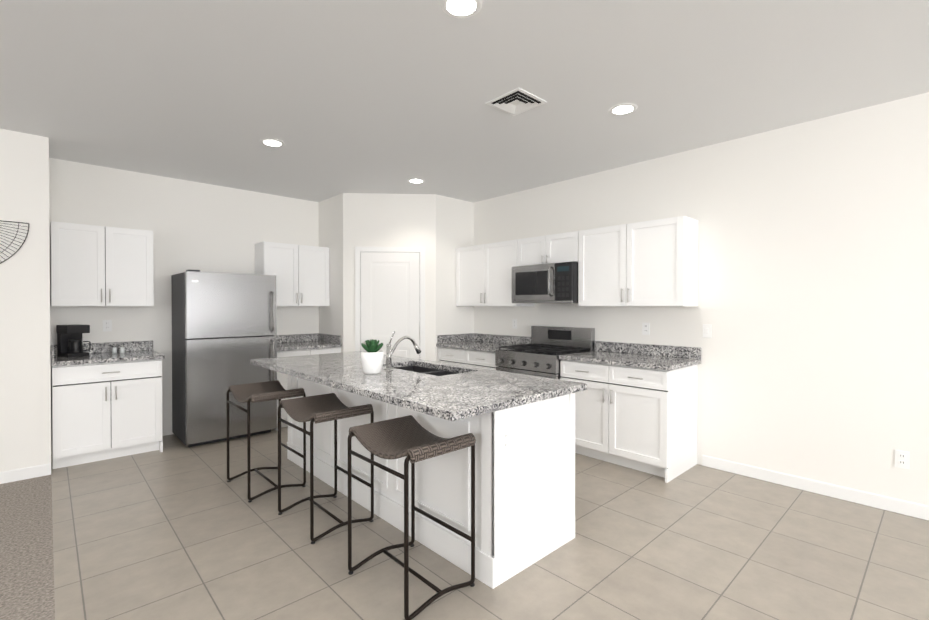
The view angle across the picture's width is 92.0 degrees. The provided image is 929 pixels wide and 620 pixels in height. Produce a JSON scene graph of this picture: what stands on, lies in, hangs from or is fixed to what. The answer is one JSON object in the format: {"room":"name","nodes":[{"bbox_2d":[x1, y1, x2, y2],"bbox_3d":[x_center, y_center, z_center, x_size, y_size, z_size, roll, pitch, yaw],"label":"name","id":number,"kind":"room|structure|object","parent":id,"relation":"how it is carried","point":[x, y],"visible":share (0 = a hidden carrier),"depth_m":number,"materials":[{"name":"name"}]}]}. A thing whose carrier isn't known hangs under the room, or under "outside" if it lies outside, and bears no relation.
{"room":"kitchen","nodes":[
{"label":"kitchen","id":0,"kind":"room"},
{"bbox_2d":[0,129,50,471],"bbox_3d":[-5.430,-0.017,2.277,4.884,2.740,0.787,0,1,-43],"label":"wall","id":1,"kind":"structure","parent":0,"point":[25,403],"depth_m":3.55,"materials":[{"name":"white paint"}]},
{"bbox_2d":[0,220,28,263],"bbox_3d":[-3.754,-0.487,3.280,0.826,0.433,0.012,0,1,-43],"label":"wall decor","id":2,"kind":"object","parent":1,"relation":"attached to","point":[18,225],"visible":1,"depth_m":3.49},
{"bbox_2d":[0,463,50,483],"bbox_3d":[-5.154,1.309,1.998,4.873,0.090,0.011,0,1,-43],"label":"baseboard","id":3,"kind":"structure","parent":1,"relation":"attached to","point":[24,473],"depth_m":3.55,"materials":[{"name":"white wood"}]},
{"bbox_2d":[0,475,54,619],"bbox_3d":[-1.870,1.411,-1.538,4.884,0.050,11.000,0,1,-43],"label":"floor carpet","id":4,"kind":"object","parent":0,"point":[26,563],"depth_m":2.52,"materials":[{"name":"beige carpet"}]},
{"bbox_2d":[49,158,318,453],"bbox_3d":[-2.318,-0.046,5.627,4.236,2.740,0.120,0,1,-43],"label":"wall","id":5,"kind":"structure","parent":0,"point":[201,227],"depth_m":4.77,"materials":[{"name":"white paint"}]},
{"bbox_2d":[50,221,153,305],"bbox_3d":[-3.428,-0.407,4.266,0.745,0.745,0.351,0,1,-43],"label":"upper cabinet","id":6,"kind":"object","parent":5,"relation":"attached to","point":[93,265],"visible":1,"depth_m":4.14,"materials":[{"name":"white wood"}]},
{"bbox_2d":[103,320,111,331],"bbox_3d":[-3.519,0.154,4.421,0.070,0.114,0.008,0,1,-43],"label":"electrical outlet","id":7,"kind":"object","parent":5,"relation":"attached to","point":[107,325],"visible":1,"depth_m":4.42,"materials":[{"name":"white plastic"}]},
{"bbox_2d":[255,241,329,305],"bbox_3d":[-2.095,-0.417,5.505,0.800,0.745,0.351,0,1,-43],"label":"upper cabinet","id":8,"kind":"object","parent":5,"relation":"attached to","point":[301,272],"visible":0.92,"depth_m":5.38,"materials":[{"name":"white wood"}]},
{"bbox_2d":[319,193,473,361],"bbox_3d":[-0.900,-0.048,5.927,1.511,2.740,1.372,0,1,-43],"label":"wall","id":9,"kind":"structure","parent":0,"point":[440,228],"depth_m":5.49,"materials":[{"name":"white paint"}]},
{"bbox_2d":[355,247,424,359],"bbox_3d":[-0.899,0.281,5.423,0.842,2.091,0.084,0,0,-4],"label":"door","id":10,"kind":"structure","parent":9,"relation":"attached to","point":[389,291],"depth_m":5.45,"materials":[{"name":"white wood"}]},
{"bbox_2d":[0,0,928,202],"bbox_3d":[-0.363,-1.416,-0.160,9.240,0.100,11.240,0,1,-43],"label":"ceiling","id":11,"kind":"structure","parent":0,"point":[337,97],"depth_m":2.73,"materials":[{"name":"white paint"}]},
{"bbox_2d":[260,138,284,146],"bbox_3d":[-1.605,-1.396,3.752,0.190,0.005,0.190,0,1,-43],"label":"recessed light","id":12,"kind":"object","parent":11,"relation":"in","point":[273,142],"visible":1,"depth_m":3.73,"materials":[{"name":"white"}]},
{"bbox_2d":[407,178,424,182],"bbox_3d":[-0.527,-1.406,4.891,0.190,0.005,0.190,0,1,-43],"label":"recessed light","id":13,"kind":"object","parent":11,"relation":"in","point":[414,180],"visible":0.96,"depth_m":4.86,"materials":[{"name":"white plastic"}]},
{"bbox_2d":[440,0,481,17],"bbox_3d":[-0.015,-1.382,2.035,0.190,0.005,0.190,0,1,-43],"label":"recessed light","id":14,"kind":"object","parent":11,"relation":"in","point":[461,8],"visible":1,"depth_m":2.05,"materials":[{"name":"white plastic"}]},
{"bbox_2d":[485,87,546,115],"bbox_3d":[0.346,-1.384,3.006,0.290,0.017,0.290,0,1,-43],"label":"ceiling vent","id":15,"kind":"object","parent":11,"relation":"in","point":[516,101],"visible":1,"depth_m":3.00,"materials":[{"name":"white metal"}]},
{"bbox_2d":[609,103,637,114],"bbox_3d":[1.100,-1.391,3.113,0.190,0.005,0.190,0,1,-43],"label":"recessed light","id":16,"kind":"object","parent":11,"relation":"in","point":[623,108],"visible":1,"depth_m":3.10,"materials":[{"name":"white plastic"}]},
{"bbox_2d":[51,426,928,619],"bbox_3d":[1.425,1.384,1.527,4.116,0.050,11.000,0,1,-43],"label":"floor","id":17,"kind":"structure","parent":0,"point":[177,528],"depth_m":2.49,"materials":[{"name":"beige tile"}]},
{"bbox_2d":[51,359,162,468],"bbox_3d":[-3.318,0.900,4.174,0.765,0.874,0.651,0,1,-43],"label":"base cabinet","id":18,"kind":"object","parent":17,"relation":"on","point":[102,411],"visible":1,"depth_m":3.94,"materials":[{"name":"white wood"}]},
{"bbox_2d":[51,340,164,366],"bbox_3d":[-3.317,0.391,4.177,0.785,0.140,0.642,0,1,-43],"label":"countertop","id":19,"kind":"structure","parent":18,"relation":"on","point":[134,351],"depth_m":4.16,"materials":[{"name":"stone"}]},
{"bbox_2d":[56,324,90,356],"bbox_3d":[-3.573,0.279,4.112,0.200,0.285,0.190,0,1,27],"label":"coffee maker","id":20,"kind":"object","parent":19,"relation":"on","point":[69,341],"visible":1,"depth_m":4.06,"materials":[{"name":"black plastic"}]},
{"bbox_2d":[112,345,116,353],"bbox_3d":[-3.371,0.381,4.323,0.037,0.078,0.038,0,1,-43],"label":"shaker","id":21,"kind":"object","parent":19,"relation":"on","point":[114,349],"depth_m":4.31,"materials":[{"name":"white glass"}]},
{"bbox_2d":[120,345,124,352],"bbox_3d":[-3.328,0.381,4.364,0.037,0.078,0.038,0,1,-43],"label":"shaker","id":22,"kind":"object","parent":19,"relation":"on","point":[122,350],"depth_m":4.35,"materials":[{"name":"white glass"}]},
{"bbox_2d":[171,269,276,446],"bbox_3d":[-2.547,0.470,4.784,0.845,1.723,0.750,0,1,-43],"label":"refrigerator","id":23,"kind":"object","parent":17,"relation":"on","point":[224,328],"visible":0.9,"depth_m":4.50,"materials":[{"name":"grey metal"}]},
{"bbox_2d":[226,380,305,502],"bbox_3d":[-1.531,0.967,3.458,0.420,0.751,0.557,0,1,-43],"label":"bar stool","id":24,"kind":"object","parent":17,"relation":"on","point":[248,393],"visible":0.98,"depth_m":3.41,"materials":[{"name":"brown metal"}]},
{"bbox_2d":[274,347,340,430],"bbox_3d":[-1.984,0.889,5.415,0.775,0.874,0.651,0,1,-43],"label":"base cabinet","id":25,"kind":"object","parent":17,"relation":"on","point":[282,378],"visible":0.04,"depth_m":5.04,"materials":[{"name":"white wood"}]},
{"bbox_2d":[274,333,341,350],"bbox_3d":[-1.992,0.381,5.409,0.790,0.140,0.642,0,1,-43],"label":"countertop","id":26,"kind":"structure","parent":25,"relation":"on","point":[291,342],"depth_m":5.55,"materials":[{"name":"stone"}]},
{"bbox_2d":[278,393,373,543],"bbox_3d":[-0.904,0.972,2.908,0.420,0.751,0.557,0,1,-43],"label":"bar stool","id":27,"kind":"object","parent":17,"relation":"on","point":[322,408],"visible":1,"depth_m":2.88,"materials":[{"name":"brown metal"}]},
{"bbox_2d":[348,415,475,619],"bbox_3d":[-0.273,0.978,2.252,0.420,0.751,0.557,0,1,-43],"label":"bar stool","id":28,"kind":"object","parent":17,"relation":"on","point":[411,438],"visible":1,"depth_m":2.21,"materials":[{"name":"brown metal"}]},
{"bbox_2d":[287,363,574,588],"bbox_3d":[-0.470,0.907,3.342,0.713,0.874,2.551,0,1,-43],"label":"kitchen island","id":29,"kind":"object","parent":17,"relation":"on","point":[525,502],"depth_m":2.47,"materials":[{"name":"white wood"}]},
{"bbox_2d":[250,351,586,422],"bbox_3d":[-0.553,0.449,3.254,1.070,0.040,2.616,0,1,-43],"label":"island countertop","id":30,"kind":"structure","parent":29,"relation":"on","point":[469,393],"depth_m":2.65,"materials":[{"name":"grey stone"}]},
{"bbox_2d":[361,339,383,373],"bbox_3d":[-0.629,0.315,3.062,0.165,0.231,0.156,0,1,-43],"label":"potted plant","id":31,"kind":"object","parent":30,"relation":"on","point":[372,357],"visible":1,"depth_m":3.01,"materials":[{"name":"green plant"}]},
{"bbox_2d":[384,331,420,369],"bbox_3d":[-0.454,0.289,3.334,0.325,0.278,0.068,0,1,-43],"label":"faucet","id":32,"kind":"object","parent":30,"relation":"on","point":[389,351],"visible":1,"depth_m":3.25,"materials":[{"name":"silver metal"}]},
{"bbox_2d":[438,347,496,369],"bbox_3d":[0.229,0.890,5.348,0.651,0.874,1.015,0,1,-43],"label":"base cabinet","id":33,"kind":"object","parent":17,"relation":"on","point":[476,359],"visible":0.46,"depth_m":5.12,"materials":[{"name":"white wood"}]},
{"bbox_2d":[436,333,530,352],"bbox_3d":[0.232,0.381,5.347,0.642,0.140,1.017,0,1,-43],"label":"countertop","id":34,"kind":"structure","parent":33,"relation":"on","point":[492,343],"depth_m":5.50,"materials":[{"name":"stone"}]},
{"bbox_2d":[495,326,594,378],"bbox_3d":[0.813,0.759,4.661,0.728,1.147,0.772,0,1,-43],"label":"gas range","id":35,"kind":"object","parent":17,"relation":"on","point":[543,351],"visible":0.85,"depth_m":4.61,"materials":[{"name":"silver metal"}]},
{"bbox_2d":[560,360,697,482],"bbox_3d":[1.448,0.901,4.038,0.651,0.874,0.992,0,1,-43],"label":"base cabinet","id":36,"kind":"object","parent":17,"relation":"on","point":[642,419],"visible":0.94,"depth_m":3.73,"materials":[{"name":"white wood"}]},
{"bbox_2d":[559,341,700,370],"bbox_3d":[1.461,0.393,4.026,0.642,0.140,1.023,0,1,-43],"label":"countertop","id":37,"kind":"structure","parent":36,"relation":"on","point":[660,357],"depth_m":4.00,"materials":[{"name":"stone"}]},
{"bbox_2d":[474,92,928,505],"bbox_3d":[2.976,-0.023,2.958,0.120,2.740,11.000,0,1,-43],"label":"wall","id":38,"kind":"structure","parent":0,"point":[812,307],"depth_m":3.38,"materials":[{"name":"white paint"}]},
{"bbox_2d":[456,240,534,305],"bbox_3d":[0.339,-0.417,5.439,0.351,0.745,1.016,0,1,-43],"label":"upper cabinet","id":39,"kind":"object","parent":38,"relation":"attached to","point":[483,274],"visible":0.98,"depth_m":5.31,"materials":[{"name":"white wood"}]},
{"bbox_2d":[512,319,516,328],"bbox_3d":[0.605,0.166,5.411,0.008,0.114,0.070,0,1,-43],"label":"electrical outlet","id":40,"kind":"object","parent":38,"relation":"attached to","point":[514,323],"visible":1,"depth_m":5.41,"materials":[{"name":"white plastic"}]},
{"bbox_2d":[517,231,578,265],"bbox_3d":[0.952,-0.631,4.778,0.351,0.305,0.778,0,1,-43],"label":"upper cabinet","id":41,"kind":"object","parent":38,"relation":"attached to","point":[555,248],"visible":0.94,"depth_m":4.65,"materials":[{"name":"white wood"}]},
{"bbox_2d":[512,262,577,302],"bbox_3d":[0.909,-0.273,4.741,0.466,0.400,0.772,0,1,-43],"label":"over-the-range microwave","id":42,"kind":"object","parent":41,"relation":"attached to","point":[550,283],"visible":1,"depth_m":4.56,"materials":[{"name":"silver metal"}]},
{"bbox_2d":[578,216,697,305],"bbox_3d":[1.557,-0.406,4.129,0.351,0.745,0.995,0,1,-43],"label":"upper cabinet","id":43,"kind":"object","parent":38,"relation":"attached to","point":[650,263],"visible":1,"depth_m":3.94,"materials":[{"name":"white wood"}]},
{"bbox_2d":[642,323,649,334],"bbox_3d":[1.708,0.176,4.225,0.008,0.114,0.070,0,1,-43],"label":"electrical outlet","id":44,"kind":"object","parent":38,"relation":"attached to","point":[645,328],"visible":1,"depth_m":4.22,"materials":[{"name":"white plastic"}]},
{"bbox_2d":[703,324,711,337],"bbox_3d":[2.073,0.179,3.833,0.008,0.114,0.070,0,1,-43],"label":"light switch","id":45,"kind":"object","parent":38,"relation":"attached to","point":[707,330],"visible":1,"depth_m":3.83,"materials":[{"name":"white plastic"}]},
{"bbox_2d":[702,455,928,519],"bbox_3d":[4.359,1.315,1.384,0.011,0.090,6.775,0,1,-43],"label":"baseboard","id":46,"kind":"structure","parent":38,"relation":"attached to","point":[913,509],"depth_m":3.26,"materials":[{"name":"white wood"}]},
{"bbox_2d":[895,450,909,468],"bbox_3d":[2.889,0.987,2.962,0.008,0.114,0.070,0,1,-43],"label":"electrical outlet","id":47,"kind":"object","parent":38,"relation":"attached to","point":[902,459],"visible":1,"depth_m":2.96,"materials":[{"name":"white plastic"}]}
]}

